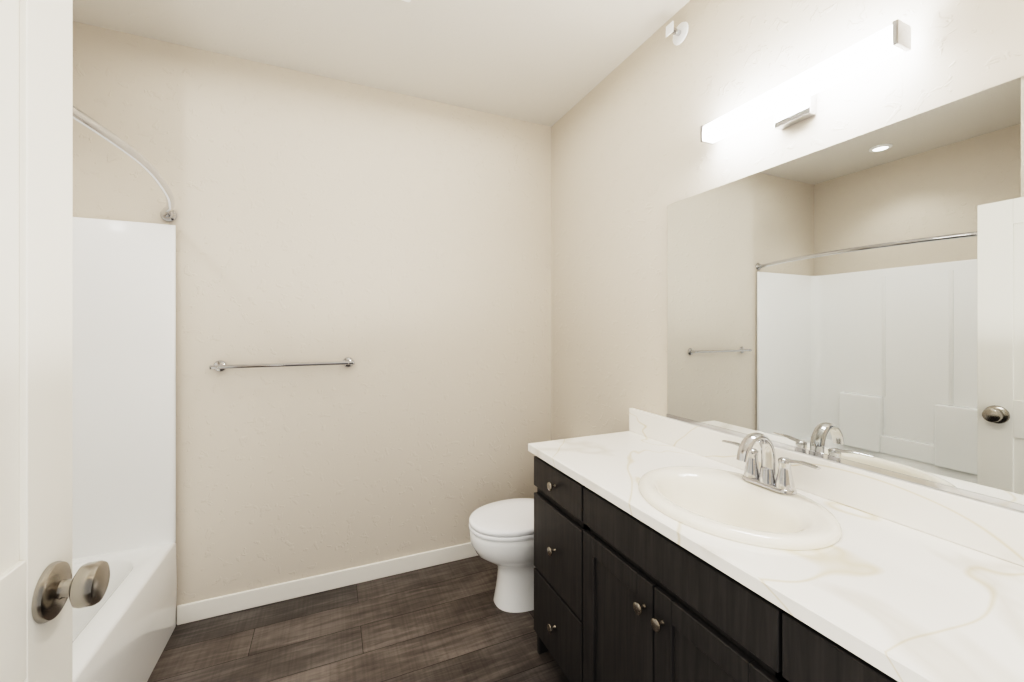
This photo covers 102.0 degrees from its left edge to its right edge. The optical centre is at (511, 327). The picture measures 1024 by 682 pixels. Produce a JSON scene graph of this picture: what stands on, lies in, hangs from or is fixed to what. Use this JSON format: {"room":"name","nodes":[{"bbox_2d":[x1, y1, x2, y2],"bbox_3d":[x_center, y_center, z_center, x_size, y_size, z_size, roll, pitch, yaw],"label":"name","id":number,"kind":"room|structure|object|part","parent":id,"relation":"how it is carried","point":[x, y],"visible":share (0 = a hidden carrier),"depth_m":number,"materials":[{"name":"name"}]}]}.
{"room":"bathroom","nodes":[
{"label":"bathroom","id":0,"kind":"room"},
{"bbox_2d":[73,21,550,623],"bbox_3d":[-1.104,0.030,2.233,3.170,2.740,0.120,0,0,-24],"label":"wall","id":1,"kind":"structure","parent":0,"point":[395,247],"depth_m":2.22,"materials":[{"name":"beige paint"}]},
{"bbox_2d":[73,105,176,221],"bbox_3d":[-1.246,-0.527,1.277,0.196,0.064,1.516,0,0,-24],"label":"rail","id":2,"kind":"object","parent":1,"relation":"attached to","point":[168,213],"visible":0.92,"depth_m":1.24,"materials":[{"name":"silver metal"}]},
{"bbox_2d":[209,357,354,371],"bbox_3d":[-1.144,0.187,2.108,0.642,0.056,0.074,0,0,-24],"label":"towel rail","id":3,"kind":"object","parent":1,"relation":"attached to","point":[220,366],"visible":1,"depth_m":2.06,"materials":[{"name":"silver metal"}]},
{"bbox_2d":[177,542,477,624],"bbox_3d":[-0.663,1.355,2.353,1.998,0.090,0.013,0,0,-24],"label":"baseboard","id":4,"kind":"structure","parent":1,"relation":"attached to","point":[224,604],"depth_m":2.19,"materials":[{"name":"white wood"}]},
{"bbox_2d":[147,555,568,681],"bbox_3d":[-0.383,1.450,0.584,3.170,0.100,3.720,0,0,-24],"label":"floor","id":5,"kind":"structure","parent":0,"point":[449,622],"depth_m":1.87,"materials":[{"name":"brown wood"}]},
{"bbox_2d":[73,217,176,681],"bbox_3d":[-1.645,0.460,1.102,0.807,1.880,1.514,0,0,-24],"label":"shower","id":6,"kind":"object","parent":5,"relation":"on","point":[124,399],"visible":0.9,"depth_m":1.84,"materials":[{"name":"white plastic"}]},
{"bbox_2d":[469,498,534,612],"bbox_3d":[0.119,1.039,2.190,0.711,0.722,0.424,0,0,-24],"label":"toilet","id":7,"kind":"object","parent":5,"relation":"on","point":[502,535],"visible":0.38,"depth_m":2.05,"materials":[{"name":"white ceramic"}]},
{"bbox_3d":[0.020,0.982,2.146,0.495,0.053,0.374,0,0,-24],"label":"seat","id":8,"kind":"part","parent":7,"relation":"part of","materials":[{"name":"white plastic"}]},
{"bbox_2d":[528,448,915,681],"bbox_3d":[0.622,0.965,1.217,0.575,0.870,1.468,0,0,-24],"label":"bathroom vanity","id":9,"kind":"object","parent":5,"relation":"on","point":[666,549],"depth_m":1.14,"materials":[{"name":"black wood"}]},
{"bbox_2d":[528,432,1023,681],"bbox_3d":[0.625,0.516,1.227,0.564,0.032,1.484,0,0,-24],"label":"countertop","id":10,"kind":"structure","parent":9,"relation":"on","point":[931,608],"depth_m":0.90,"materials":[{"name":"white stone"}]},
{"bbox_2d":[638,466,841,566],"bbox_3d":[0.618,0.559,1.190,0.450,0.162,0.534,0,0,-24],"label":"sink","id":11,"kind":"object","parent":10,"relation":"in","point":[757,522],"depth_m":1.14,"materials":[{"name":"white ceramic"}]},
{"bbox_2d":[721,432,821,495],"bbox_3d":[0.735,0.396,1.242,0.153,0.164,0.300,0,0,-24],"label":"faucet","id":12,"kind":"object","parent":10,"relation":"on","point":[763,480],"depth_m":1.24,"materials":[{"name":"silver metal"}]},
{"bbox_3d":[0.018,0.370,0.083,1.075,2.060,0.120,0,0,-24],"label":"door frame","id":13,"kind":"structure","parent":5,"relation":"on","visible":0},
{"bbox_2d":[0,0,72,681],"bbox_3d":[-0.638,0.373,0.337,0.035,2.030,0.905,0,0,-24],"label":"door","id":14,"kind":"structure","parent":13,"relation":"attached to","point":[36,288],"depth_m":0.66,"materials":[{"name":"white paint"}]},
{"bbox_2d":[31,560,109,623],"bbox_3d":[-0.797,0.442,0.699,0.174,0.091,0.117,0,0,-24],"label":"door knob","id":15,"kind":"object","parent":14,"relation":"attached to","point":[57,586],"depth_m":0.69,"materials":[{"name":"silver metal"}]},
{"bbox_2d":[73,0,689,126],"bbox_3d":[-0.594,-1.390,1.065,3.170,0.100,2.670,0,0,-24],"label":"ceiling","id":16,"kind":"structure","parent":0,"point":[550,63],"depth_m":1.92,"materials":[{"name":"grey paint"}]},
{"bbox_2d":[551,0,1023,440],"bbox_3d":[0.802,0.030,1.680,0.120,2.740,2.420,0,0,-24],"label":"wall","id":17,"kind":"structure","parent":0,"point":[632,156],"depth_m":1.78,"materials":[{"name":"beige paint"}]},
{"bbox_2d":[666,21,688,44],"bbox_3d":[0.680,-1.235,1.728,0.062,0.084,0.084,0,0,-24],"label":"sprinkler","id":18,"kind":"object","parent":17,"relation":"attached to","point":[679,32],"visible":1,"depth_m":1.72,"materials":[{"name":"white plastic"}]},
{"bbox_2d":[700,19,910,144],"bbox_3d":[0.855,-0.694,1.283,0.096,0.102,0.584,0,0,-24],"label":"sconce","id":19,"kind":"object","parent":17,"relation":"attached to","point":[790,102],"visible":0.96,"depth_m":1.21,"materials":[{"name":"silver metal"}]},
{"bbox_2d":[628,408,1023,563],"bbox_3d":[0.874,0.444,1.335,0.020,0.110,1.484,0,0,-24],"label":"backsplash","id":20,"kind":"structure","parent":17,"relation":"attached to","point":[996,530],"depth_m":1.13,"materials":[{"name":"white stone"}]},
{"bbox_2d":[666,75,1023,511],"bbox_3d":[0.902,-0.072,1.284,0.008,0.922,1.134,0,0,-24],"label":"mirror","id":21,"kind":"object","parent":17,"relation":"attached to","point":[857,301],"visible":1,"depth_m":1.11,"materials":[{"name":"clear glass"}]}
]}

